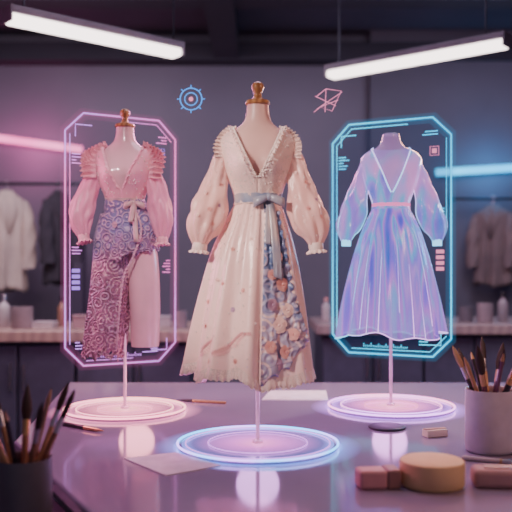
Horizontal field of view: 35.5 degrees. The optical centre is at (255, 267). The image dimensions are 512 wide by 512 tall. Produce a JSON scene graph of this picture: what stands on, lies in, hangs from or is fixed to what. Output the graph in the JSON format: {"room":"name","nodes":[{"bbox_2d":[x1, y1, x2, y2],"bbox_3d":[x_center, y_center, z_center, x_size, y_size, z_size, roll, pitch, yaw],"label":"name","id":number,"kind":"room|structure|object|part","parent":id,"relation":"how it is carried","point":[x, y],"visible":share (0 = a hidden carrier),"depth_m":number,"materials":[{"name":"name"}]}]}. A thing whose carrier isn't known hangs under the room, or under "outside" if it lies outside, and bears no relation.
{"room":"design studio","nodes":[
{"label":"design studio","id":0,"kind":"room"},
{"bbox_2d":[0,35,367,382],"bbox_3d":[0.000,-0.225,5.550,6.000,2.750,0.100,0,0,0],"label":"wall","id":1,"kind":"structure","parent":0,"point":[37,102],"depth_m":5.50,"materials":[{"name":"paint"}]},
{"bbox_2d":[0,135,82,152],"bbox_3d":[-1.643,-0.868,5.462,0.922,0.173,0.092,0,0,0],"label":"tube","id":2,"kind":"object","parent":1,"relation":"attached to","point":[6,139],"visible":0.95,"depth_m":5.42,"materials":[{"name":"plastic"}]},
{"bbox_2d":[202,0,237,57],"bbox_3d":[-0.200,-1.500,3.200,0.160,0.200,4.400,0,0,0],"label":"ceiling beam","id":3,"kind":"structure","parent":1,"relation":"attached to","point":[221,15],"depth_m":4.68,"materials":[{"name":"paint"}]},
{"bbox_2d":[0,42,511,65],"bbox_3d":[0.000,-1.450,5.420,5.400,0.120,0.160,0,0,0],"label":"ceiling beam","id":4,"kind":"structure","parent":1,"relation":"attached to","point":[11,53],"depth_m":5.34,"materials":[{"name":"metal"}]},
{"bbox_2d":[368,30,511,316],"bbox_3d":[1.720,-0.225,5.440,1.900,2.750,0.120,0,0,0],"label":"wall","id":5,"kind":"structure","parent":1,"relation":"attached to","point":[472,100],"depth_m":5.38,"materials":[{"name":"paint"}]},
{"bbox_2d":[436,164,511,176],"bbox_3d":[1.650,-0.662,5.342,0.903,0.103,0.092,0,0,0],"label":"tube","id":6,"kind":"object","parent":1,"relation":"attached to","point":[494,168],"visible":0.95,"depth_m":5.30,"materials":[{"name":"plastic"}]},
{"bbox_2d":[448,197,511,201],"bbox_3d":[1.725,-0.450,5.286,0.950,0.019,0.192,0,0,0],"label":"wall rail","id":7,"kind":"object","parent":1,"relation":"attached to","point":[453,198],"visible":0.86,"depth_m":5.19,"materials":[{"name":"metal"}]},
{"bbox_3d":[1.725,-0.450,5.200,0.950,0.019,0.020,0,0,0],"label":"rail","id":8,"kind":"part","parent":7,"relation":"part of","materials":[{"name":"metal"}]},
{"bbox_2d":[180,88,201,109],"bbox_3d":[-0.187,-0.486,2.300,0.080,0.080,0.013,0,0,0],"label":"hologram icon","id":9,"kind":"object","parent":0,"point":[190,98],"visible":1,"depth_m":2.30},
{"bbox_2d":[0,9,511,34],"bbox_3d":[0.000,-1.620,2.200,6.000,0.040,7.200,0,0,0],"label":"ceiling","id":10,"kind":"structure","parent":0,"point":[149,21],"depth_m":5.15,"materials":[{"name":"paint"}]},
{"bbox_2d":[2,0,184,58],"bbox_3d":[-0.568,-1.210,2.900,0.701,0.781,0.076,0,0,-40],"label":"ceiling light","id":11,"kind":"object","parent":10,"relation":"hanging from","point":[13,15],"visible":1,"depth_m":2.85,"materials":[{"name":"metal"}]},
{"bbox_2d":[0,0,511,8],"bbox_3d":[0.000,-1.510,4.300,5.400,0.180,0.160,0,0,0],"label":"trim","id":12,"kind":"structure","parent":10,"relation":"attached to","point":[36,4],"depth_m":4.31,"materials":[{"name":"paint"}]},
{"bbox_2d":[324,0,511,79],"bbox_3d":[0.626,-1.210,3.225,0.798,0.781,0.076,0,0,39],"label":"ceiling light","id":13,"kind":"object","parent":10,"relation":"hanging from","point":[500,40],"visible":1,"depth_m":3.17,"materials":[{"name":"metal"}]},
{"bbox_2d":[327,39,507,79],"bbox_3d":[0.626,-0.835,3.225,0.782,0.032,0.066,0,0,39],"label":"diffuser","id":14,"kind":"object","parent":13,"relation":"attached to","point":[464,47],"depth_m":3.18,"materials":[{"name":"white plastic"}]},
{"bbox_2d":[314,89,341,111],"bbox_3d":[0.207,-0.482,2.300,0.082,0.068,0.002,0,0,0],"label":"hologram icon","id":15,"kind":"object","parent":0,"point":[325,89],"visible":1,"depth_m":2.30},
{"bbox_2d":[465,204,511,286],"bbox_3d":[1.538,-0.145,5.197,0.344,0.534,0.188,0,0,29],"label":"coat","id":16,"kind":"object","parent":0,"point":[488,239],"visible":1,"depth_m":5.15,"materials":[{"name":"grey fabric"}]},
{"bbox_3d":[0.000,1.170,2.200,6.000,0.040,7.200,0,0,0],"label":"floor","id":17,"kind":"structure","parent":0,"visible":0},
{"bbox_2d":[0,342,76,511],"bbox_3d":[-1.071,0.740,3.876,0.514,0.820,0.598,0,0,0],"label":"base cabinet","id":18,"kind":"object","parent":17,"relation":"on","point":[42,366],"visible":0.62,"depth_m":3.60,"materials":[{"name":"paint"}]},
{"bbox_3d":[-1.201,0.700,3.606,0.244,0.700,0.018,0,0,0],"label":"door","id":19,"kind":"part","parent":18,"relation":"part of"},
{"bbox_3d":[-1.102,0.490,3.587,0.012,0.120,0.020,0,0,0],"label":"handle","id":20,"kind":"part","parent":18,"relation":"part of","materials":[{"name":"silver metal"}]},
{"bbox_3d":[-1.040,0.490,3.587,0.012,0.120,0.020,0,0,0],"label":"handle","id":21,"kind":"part","parent":18,"relation":"part of","materials":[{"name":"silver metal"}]},
{"bbox_3d":[-0.941,0.700,3.606,0.244,0.700,0.018,0,0,0],"label":"door","id":22,"kind":"part","parent":18,"relation":"part of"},
{"bbox_2d":[0,182,85,313],"bbox_3d":[-1.450,0.317,4.800,0.870,1.667,0.420,0,0,0],"label":"rack","id":23,"kind":"object","parent":17,"relation":"on","point":[1,183],"visible":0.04,"depth_m":4.79,"materials":[{"name":"metal"}]},
{"bbox_3d":[-1.450,-0.505,4.800,0.840,0.021,0.022,0,0,0],"label":"rail","id":24,"kind":"part","parent":23,"relation":"part of","materials":[{"name":"metal"}]},
{"label":"hanger","id":25,"kind":"object","parent":23,"relation":"hanging from","visible":0},
{"bbox_2d":[38,190,81,285],"bbox_3d":[-1.184,-0.180,4.798,0.277,0.573,0.182,0,0,-40],"label":"coat","id":26,"kind":"object","parent":25,"relation":"hanging from","point":[51,215],"visible":0.84,"depth_m":4.73,"materials":[{"name":"fabric"}]},
{"bbox_2d":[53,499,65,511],"bbox_3d":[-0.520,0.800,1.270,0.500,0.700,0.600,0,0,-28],"label":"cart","id":27,"kind":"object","parent":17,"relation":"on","point":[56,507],"visible":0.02,"depth_m":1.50,"materials":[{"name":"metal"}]},
{"bbox_2d":[0,450,52,511],"bbox_3d":[-0.405,0.389,1.390,0.100,0.122,0.100,0,0,0],"label":"cup","id":28,"kind":"object","parent":27,"relation":"on","point":[24,487],"visible":0.77,"depth_m":1.35,"materials":[{"name":"ceramic"}]},
{"bbox_2d":[0,442,9,463],"bbox_3d":[-0.431,0.331,1.369,0.020,0.208,0.090,0,0,41],"label":"makeup brush","id":29,"kind":"object","parent":28,"relation":"in","point":[3,458],"visible":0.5,"depth_m":1.36,"materials":[{"name":"brown wood"}]},
{"bbox_3d":[-0.417,0.372,1.379,0.014,0.135,0.013,-16,16,2],"label":"handle","id":30,"kind":"part","parent":29,"relation":"part of","materials":[{"name":"brown wood"}]},
{"bbox_2d":[0,403,11,463],"bbox_3d":[-0.436,0.320,1.413,0.102,0.230,0.011,0,0,37],"label":"brush","id":31,"kind":"object","parent":28,"relation":"in","point":[2,425],"visible":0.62,"depth_m":1.42,"materials":[{"name":"brown wood"}]},
{"bbox_3d":[-0.423,0.358,1.404,0.011,0.165,0.010,-19,-14,-2],"label":"handle","id":32,"kind":"part","parent":31,"relation":"part of","materials":[{"name":"brown wood"}]},
{"bbox_2d":[4,409,17,463],"bbox_3d":[-0.408,0.334,1.359,0.009,0.204,0.090,0,0,6],"label":"paintbrush","id":33,"kind":"object","parent":28,"relation":"in","point":[6,419],"visible":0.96,"depth_m":1.33,"materials":[{"name":"black paint"}]},
{"bbox_2d":[21,384,31,463],"bbox_3d":[-0.410,0.324,1.426,0.020,0.222,0.096,0,0,-13],"label":"paintbrush","id":34,"kind":"object","parent":28,"relation":"in","point":[26,408],"visible":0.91,"depth_m":1.44,"materials":[{"name":"brown wood"}]},
{"bbox_3d":[-0.408,0.368,1.408,0.014,0.144,0.013,-4,-23,-1],"label":"handle","id":35,"kind":"part","parent":34,"relation":"part of","materials":[{"name":"brown wood"}]},
{"bbox_2d":[28,402,43,462],"bbox_3d":[-0.383,0.328,1.364,0.013,0.213,0.092,0,0,-39],"label":"brush","id":36,"kind":"object","parent":28,"relation":"in","point":[40,412],"visible":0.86,"depth_m":1.34,"materials":[{"name":"brown wood"}]},
{"bbox_3d":[-0.393,0.364,1.375,0.011,0.152,0.010,14,18,-2],"label":"handle","id":37,"kind":"part","parent":36,"relation":"part of","materials":[{"name":"brown wood"}]},
{"bbox_2d":[34,387,51,461],"bbox_3d":[-0.392,0.327,1.423,0.009,0.218,0.098,0,0,21],"label":"paintbrush","id":38,"kind":"object","parent":28,"relation":"in","point":[48,400],"visible":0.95,"depth_m":1.44,"materials":[{"name":"black paint"}]},
{"bbox_2d":[36,381,68,461],"bbox_3d":[-0.376,0.320,1.416,0.102,0.230,0.013,0,0,-45],"label":"brush","id":39,"kind":"object","parent":28,"relation":"in","point":[64,392],"visible":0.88,"depth_m":1.43,"materials":[{"name":"black wood"}]},
{"bbox_3d":[-0.388,0.358,1.406,0.011,0.165,0.010,17,-16,2],"label":"handle","id":40,"kind":"part","parent":39,"relation":"part of","materials":[{"name":"brown wood"}]},
{"bbox_2d":[40,389,74,460],"bbox_3d":[-0.366,0.323,1.392,0.102,0.224,0.011,0,0,-3],"label":"brush","id":41,"kind":"object","parent":28,"relation":"in","point":[69,401],"visible":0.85,"depth_m":1.39,"materials":[{"name":"black wood"}]},
{"bbox_3d":[-0.382,0.360,1.391,0.011,0.162,0.010,24,-1,0],"label":"handle","id":42,"kind":"part","parent":41,"relation":"part of","materials":[{"name":"brown wood"}]},
{"bbox_2d":[77,342,195,382],"bbox_3d":[-0.552,0.740,3.876,0.514,0.820,0.598,0,0,0],"label":"base cabinet","id":43,"kind":"object","parent":17,"relation":"on","point":[167,370],"visible":0.07,"depth_m":3.60,"materials":[{"name":"paint"}]},
{"bbox_3d":[-0.682,0.700,3.606,0.244,0.700,0.018,0,0,0],"label":"door","id":44,"kind":"part","parent":43,"relation":"part of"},
{"bbox_3d":[-0.521,0.490,3.587,0.012,0.120,0.020,0,0,0],"label":"handle","id":45,"kind":"part","parent":43,"relation":"part of","materials":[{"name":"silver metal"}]},
{"bbox_3d":[-0.422,0.700,3.606,0.244,0.700,0.018,0,0,0],"label":"door","id":46,"kind":"part","parent":43,"relation":"part of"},
{"bbox_2d":[14,383,511,511],"bbox_3d":[0.448,0.775,1.750,2.204,0.750,2.100,0,0,0],"label":"work table","id":47,"kind":"object","parent":17,"relation":"on","point":[91,472],"visible":0.65,"depth_m":1.67,"materials":[{"name":"laminate"}]},
{"bbox_2d":[56,422,103,430],"bbox_3d":[-0.443,0.395,1.995,0.187,0.010,0.010,0,0,37],"label":"paintbrush","id":48,"kind":"object","parent":47,"relation":"on","point":[67,424],"visible":0.8,"depth_m":1.98,"materials":[{"name":"black paint"}]},
{"bbox_2d":[64,112,175,365],"bbox_3d":[-0.403,-0.084,2.410,0.379,0.770,0.007,0,0,-31],"label":"display","id":49,"kind":"object","parent":47,"relation":"on","point":[73,270],"visible":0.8,"depth_m":2.34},
{"bbox_2d":[62,109,185,421],"bbox_3d":[-0.367,-0.023,2.240,0.437,0.846,0.437,0,0,4],"label":"mannequin","id":50,"kind":"object","parent":47,"relation":"on","point":[143,271],"visible":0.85,"depth_m":2.20,"materials":[{"name":"pink plastic"}]},
{"bbox_2d":[69,141,172,361],"bbox_3d":[-0.372,-0.048,2.234,0.296,0.615,0.146,0,0,4],"label":"outfit","id":51,"kind":"object","parent":50,"relation":"on","point":[127,224],"visible":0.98,"depth_m":2.20,"materials":[{"name":"pink fabric"}]},
{"bbox_3d":[-0.408,0.054,2.241,0.165,0.412,0.113,0,0,4],"label":"skirt panel","id":52,"kind":"part","parent":51,"relation":"part of","materials":[{"name":"fabric"}]},
{"bbox_2d":[121,405,128,408],"bbox_3d":[-0.367,0.389,2.240,0.024,0.010,0.024,0,0,4],"label":"socket","id":53,"kind":"object","parent":50,"relation":"attached to","point":[123,406],"depth_m":2.23,"materials":[{"name":"plastic"}]},
{"bbox_3d":[-0.320,0.045,2.237,0.105,0.349,0.083,0,0,4],"label":"leg","id":54,"kind":"part","parent":50,"relation":"part of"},
{"bbox_2d":[124,452,220,475],"bbox_3d":[-0.173,0.399,1.646,0.128,0.002,0.172,0,0,-37],"label":"paper card","id":55,"kind":"object","parent":47,"relation":"on","point":[166,464],"visible":1,"depth_m":1.63,"materials":[{"name":"white paper"}]},
{"bbox_2d":[177,399,225,403],"bbox_3d":[-0.164,0.396,2.380,0.161,0.008,0.008,0,0,19],"label":"paintbrush","id":56,"kind":"object","parent":47,"relation":"on","point":[186,400],"visible":1,"depth_m":2.37,"materials":[{"name":"brown wood"}]},
{"bbox_2d":[176,81,338,464],"bbox_3d":[0.004,-0.010,1.800,0.468,0.820,0.468,0,0,0],"label":"mannequin","id":57,"kind":"object","parent":47,"relation":"on","point":[257,444],"visible":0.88,"depth_m":1.77,"materials":[{"name":"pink plastic"}]},
{"bbox_2d":[179,126,329,392],"bbox_3d":[-0.013,-0.026,1.799,0.282,0.588,0.256,0,0,-30],"label":"dress","id":58,"kind":"object","parent":57,"relation":"attached to","point":[249,324],"visible":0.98,"depth_m":1.74,"materials":[{"name":"beige fabric"}]},
{"bbox_2d":[261,203,304,385],"bbox_3d":[0.058,0.054,1.730,0.097,0.394,0.070,0,0,0],"label":"drape","id":59,"kind":"object","parent":58,"relation":"hanging from","point":[282,321],"depth_m":1.72,"materials":[{"name":"fabric"}]},
{"bbox_2d":[252,438,262,443],"bbox_3d":[0.004,0.389,1.800,0.024,0.010,0.024,0,0,0],"label":"socket","id":60,"kind":"object","parent":57,"relation":"attached to","point":[257,440],"depth_m":1.79,"materials":[{"name":"plastic"}]},
{"bbox_2d":[262,390,327,399],"bbox_3d":[0.123,0.399,2.513,0.210,0.002,0.177,0,0,0],"label":"paper card","id":61,"kind":"object","parent":47,"relation":"on","point":[273,394],"visible":0.93,"depth_m":2.50,"materials":[{"name":"white paper"}]},
{"bbox_2d":[355,465,400,489],"bbox_3d":[0.223,0.383,1.462,0.077,0.035,0.046,0,0,-7],"label":"eraser","id":62,"kind":"object","parent":47,"relation":"on","point":[386,476],"visible":1,"depth_m":1.44,"materials":[{"name":"pink rubber"}]},
{"bbox_2d":[368,422,405,431],"bbox_3d":[0.328,0.397,2.000,0.092,0.006,0.092,0,0,0],"label":"coaster","id":63,"kind":"object","parent":47,"relation":"on","point":[378,426],"visible":1,"depth_m":1.99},
{"bbox_2d":[327,338,455,418],"bbox_3d":[0.386,0.007,2.290,0.463,0.785,0.463,0,0,6],"label":"display stand","id":64,"kind":"object","parent":47,"relation":"on","point":[380,406],"visible":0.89,"depth_m":2.28,"materials":[{"name":"plastic"}]},
{"bbox_2d":[335,147,447,340],"bbox_3d":[0.385,-0.070,2.286,0.318,0.547,0.239,0,0,6],"label":"dress","id":65,"kind":"object","parent":64,"relation":"attached to","point":[391,290],"visible":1,"depth_m":2.23,"materials":[{"name":"purple fabric"}]},
{"bbox_2d":[332,117,451,357],"bbox_3d":[0.408,-0.092,2.440,0.404,0.740,0.008,0,0,28],"label":"display","id":66,"kind":"object","parent":64,"relation":"attached to","point":[434,150],"visible":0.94,"depth_m":2.39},
{"bbox_2d":[399,452,464,492],"bbox_3d":[0.325,0.376,1.475,0.119,0.048,0.119,0,0,0],"label":"sponge","id":67,"kind":"object","parent":47,"relation":"on","point":[428,472],"visible":0.98,"depth_m":1.43,"materials":[{"name":"beige"}]},
{"bbox_2d":[422,427,447,437],"bbox_3d":[0.425,0.390,1.900,0.055,0.020,0.028,0,0,-17],"label":"eraser","id":68,"kind":"object","parent":47,"relation":"on","point":[437,431],"visible":1,"depth_m":1.89,"materials":[{"name":"pink rubber"}]},
{"bbox_2d":[462,455,511,464],"bbox_3d":[0.485,0.395,1.641,0.123,0.010,0.010,0,0,24],"label":"pen","id":69,"kind":"object","parent":47,"relation":"on","point":[468,458],"visible":0.95,"depth_m":1.64,"materials":[{"name":"white plastic"}]},
{"bbox_2d":[465,385,511,455],"bbox_3d":[0.512,0.332,1.750,0.107,0.136,0.107,0,0,0],"label":"cup","id":70,"kind":"object","parent":47,"relation":"on","point":[488,415],"visible":0.89,"depth_m":1.70,"materials":[{"name":"grey ceramic"}]},
{"bbox_2d":[452,345,473,390],"bbox_3d":[0.480,0.277,1.754,0.099,0.215,0.013,0,0,3],"label":"brush","id":71,"kind":"object","parent":70,"relation":"in","point":[458,358],"visible":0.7,"depth_m":1.75,"materials":[{"name":"black paint"}]},
{"bbox_3d":[0.496,0.313,1.752,0.011,0.155,0.010,-24,-2,0],"label":"handle","id":72,"kind":"part","parent":71,"relation":"part of","materials":[{"name":"black paint"}]},
{"bbox_2d":[458,348,467,372],"bbox_3d":[0.489,0.281,1.769,0.094,0.206,0.011,0,0,40],"label":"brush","id":73,"kind":"object","parent":70,"relation":"in","point":[459,350],"visible":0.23,"depth_m":1.79,"materials":[{"name":"brown wood"}]},
{"bbox_2d":[463,355,478,390],"bbox_3d":[0.488,0.287,1.740,0.092,0.198,0.009,0,0,-23],"label":"brush","id":74,"kind":"object","parent":70,"relation":"in","point":[467,366],"visible":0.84,"depth_m":1.73,"materials":[{"name":"black paint"}]},
{"bbox_2d":[471,352,481,391],"bbox_3d":[0.503,0.286,1.773,0.009,0.200,0.089,0,0,-22],"label":"brush","id":75,"kind":"object","parent":70,"relation":"in","point":[473,361],"visible":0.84,"depth_m":1.79,"materials":[{"name":"black paint"}]},
{"bbox_2d":[475,345,487,391],"bbox_3d":[0.496,0.274,1.724,0.020,0.222,0.096,0,0,39],"label":"makeup brush","id":76,"kind":"object","parent":70,"relation":"in","point":[480,363],"visible":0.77,"depth_m":1.70,"materials":[{"name":"paint"}]},
{"bbox_3d":[0.505,0.318,1.740,0.014,0.144,0.013,-13,19,2],"label":"handle","id":77,"kind":"part","parent":76,"relation":"part of","materials":[{"name":"paint"}]},
{"bbox_2d":[480,336,488,391],"bbox_3d":[0.513,0.270,1.784,0.013,0.229,0.104,0,0,6],"label":"brush","id":78,"kind":"object","parent":70,"relation":"in","point":[482,343],"visible":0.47,"depth_m":1.81,"materials":[{"name":"brown wood"}]},
{"bbox_3d":[0.513,0.309,1.768,0.011,0.165,0.010,2,-24,0],"label":"handle","id":79,"kind":"part","parent":78,"relation":"part of","materials":[{"name":"brown wood"}]},
{"bbox_2d":[492,342,504,391],"bbox_3d":[0.530,0.276,1.773,0.020,0.217,0.095,0,0,39],"label":"makeup brush","id":80,"kind":"object","parent":70,"relation":"in","point":[502,347],"visible":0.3,"depth_m":1.79,"materials":[{"name":"brown wood"}]},
{"bbox_2d":[495,352,503,391],"bbox_3d":[0.514,0.280,1.721,0.009,0.212,0.098,0,0,-5],"label":"brush","id":81,"kind":"object","parent":70,"relation":"in","point":[501,365],"visible":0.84,"depth_m":1.69,"materials":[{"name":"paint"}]},
{"bbox_2d":[503,372,511,391],"bbox_3d":[0.537,0.274,1.730,0.098,0.221,0.020,0,0,28],"label":"makeup brush","id":82,"kind":"object","parent":70,"relation":"in","point":[508,386],"visible":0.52,"depth_m":1.72,"materials":[{"name":"black paint"}]},
{"bbox_3d":[0.523,0.318,1.743,0.014,0.144,0.013,20,13,-2],"label":"handle","id":83,"kind":"part","parent":82,"relation":"part of","materials":[{"name":"black paint"}]},
{"bbox_2d":[470,464,511,488],"bbox_3d":[0.448,0.382,1.470,0.100,0.036,0.055,0,0,6],"label":"block","id":84,"kind":"object","parent":47,"relation":"on","point":[481,475],"visible":1,"depth_m":1.45,"materials":[{"name":"pink"}]},
{"bbox_2d":[314,332,422,382],"bbox_3d":[0.585,0.740,4.276,0.504,0.820,0.598,0,0,0],"label":"base cabinet","id":85,"kind":"object","parent":17,"relation":"on","point":[333,363],"visible":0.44,"depth_m":4.00,"materials":[{"name":"paint"}]},
{"bbox_3d":[0.458,0.700,4.006,0.240,0.700,0.018,0,0,0],"label":"door","id":86,"kind":"part","parent":85,"relation":"part of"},
{"bbox_3d":[0.554,0.490,3.987,0.012,0.120,0.020,0,0,0],"label":"handle","id":87,"kind":"part","parent":85,"relation":"part of","materials":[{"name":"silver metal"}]},
{"bbox_3d":[0.616,0.490,3.987,0.012,0.120,0.020,0,0,0],"label":"handle","id":88,"kind":"part","parent":85,"relation":"part of","materials":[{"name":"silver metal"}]},
{"bbox_3d":[0.713,0.700,4.006,0.240,0.700,0.018,0,0,0],"label":"door","id":89,"kind":"part","parent":85,"relation":"part of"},
{"bbox_2d":[308,317,511,334],"bbox_3d":[1.350,0.305,4.275,2.100,0.050,0.650,0,0,0],"label":"countertop","id":90,"kind":"structure","parent":85,"relation":"on","point":[320,327],"depth_m":3.95,"materials":[{"name":"grey wood"}]},
{"bbox_2d":[322,297,329,320],"bbox_3d":[0.372,0.218,4.250,0.044,0.123,0.044,0,0,0],"label":"bottle","id":91,"kind":"object","parent":90,"relation":"on","point":[325,307],"visible":1,"depth_m":4.23,"materials":[{"name":"white plastic"}]},
{"bbox_2d":[459,306,472,321],"bbox_3d":[1.089,0.240,4.150,0.070,0.080,0.070,0,0,0],"label":"jar","id":92,"kind":"object","parent":90,"relation":"on","point":[465,312],"visible":1,"depth_m":4.12,"materials":[{"name":"ceramic"}]},
{"bbox_2d":[477,303,492,322],"bbox_3d":[1.174,0.230,4.100,0.080,0.100,0.080,0,0,0],"label":"jar","id":93,"kind":"object","parent":90,"relation":"on","point":[484,310],"visible":1,"depth_m":4.07,"materials":[{"name":"ceramic"}]},
{"bbox_2d":[498,292,507,321],"bbox_3d":[1.297,0.203,4.200,0.052,0.153,0.052,0,0,0],"label":"bottle","id":94,"kind":"object","parent":90,"relation":"on","point":[502,304],"visible":1,"depth_m":4.18,"materials":[{"name":"ceramic"}]},
{"bbox_2d":[423,335,511,382],"bbox_3d":[1.095,0.740,4.276,0.504,0.820,0.598,0,0,0],"label":"base cabinet","id":95,"kind":"object","parent":17,"relation":"on","point":[443,367],"visible":0.3,"depth_m":4.00,"materials":[{"name":"paint"}]},
{"bbox_3d":[0.968,0.700,4.006,0.240,0.700,0.018,0,0,0],"label":"door","id":96,"kind":"part","parent":95,"relation":"part of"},
{"bbox_3d":[1.222,0.700,4.006,0.240,0.700,0.018,0,0,0],"label":"door","id":97,"kind":"part","parent":95,"relation":"part of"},
{"bbox_3d":[-2.110,0.740,3.876,0.514,0.820,0.598,0,0,0],"label":"cabinet","id":98,"kind":"object","parent":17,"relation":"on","visible":0},
{"bbox_2d":[0,321,191,341],"bbox_3d":[-1.331,0.305,3.875,2.138,0.050,0.650,0,0,0],"label":"countertop","id":99,"kind":"structure","parent":98,"relation":"on","point":[7,334],"depth_m":3.55,"materials":[{"name":"brown wood"}]},
{"bbox_2d":[0,295,9,326],"bbox_3d":[-1.197,0.203,3.800,0.056,0.153,0.056,0,0,0],"label":"bottle","id":100,"kind":"object","parent":99,"relation":"on","point":[4,306],"visible":1,"depth_m":3.78,"materials":[{"name":"white plastic"}]},
{"bbox_2d":[11,306,32,328],"bbox_3d":[-1.088,0.230,3.720,0.100,0.100,0.100,0,0,0],"label":"jar","id":101,"kind":"object","parent":99,"relation":"on","point":[21,316],"visible":1,"depth_m":3.68,"materials":[{"name":"ceramic"}]},
{"bbox_2d":[32,321,58,327],"bbox_3d":[-0.989,0.265,3.750,0.106,0.030,0.096,0,0,6],"label":"storage box","id":102,"kind":"object","parent":99,"relation":"on","point":[35,324],"visible":1,"depth_m":3.71,"materials":[{"name":"white plastic"}]},
{"bbox_3d":[-0.989,0.252,3.750,0.106,0.005,0.096,0,0,6],"label":"lid","id":103,"kind":"part","parent":102,"relation":"part of","materials":[{"name":"white plastic"}]},
{"bbox_2d":[57,296,66,325],"bbox_3d":[-0.934,0.208,3.850,0.044,0.143,0.044,0,0,0],"label":"bottle","id":104,"kind":"object","parent":99,"relation":"on","point":[60,310],"visible":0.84,"depth_m":3.83,"materials":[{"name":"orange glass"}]},
{"bbox_2d":[72,314,85,327],"bbox_3d":[-0.806,0.250,3.750,0.106,0.060,0.086,0,0,-11],"label":"storage box","id":105,"kind":"object","parent":99,"relation":"on","point":[78,320],"visible":0.56,"depth_m":3.71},
{"bbox_3d":[-0.806,0.225,3.750,0.106,0.010,0.086,0,0,-11],"label":"lid","id":106,"kind":"part","parent":105,"relation":"part of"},
{"bbox_2d":[160,315,170,326],"bbox_3d":[-0.472,0.255,3.850,0.126,0.050,0.106,0,0,-6],"label":"storage box","id":107,"kind":"object","parent":99,"relation":"on","point":[165,320],"visible":0.5,"depth_m":3.80,"materials":[{"name":"white plastic"}]},
{"bbox_3d":[-0.472,0.234,3.850,0.126,0.008,0.106,0,0,-6],"label":"lid","id":108,"kind":"part","parent":107,"relation":"part of","materials":[{"name":"white plastic"}]},
{"bbox_2d":[176,311,186,328],"bbox_3d":[-0.349,0.240,3.720,0.060,0.080,0.060,0,0,0],"label":"jar","id":109,"kind":"object","parent":99,"relation":"on","point":[181,316],"visible":0.84,"depth_m":3.69,"materials":[{"name":"ceramic"}]},
{"label":"hanger","id":110,"kind":"object","parent":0,"visible":0},
{"bbox_2d":[0,190,36,291],"bbox_3d":[-1.498,-0.160,4.803,0.347,0.614,0.206,0,0,-29],"label":"jacket","id":111,"kind":"object","parent":110,"relation":"hanging from","point":[18,235],"visible":1,"depth_m":4.77,"materials":[{"name":"beige fabric"}]}
]}

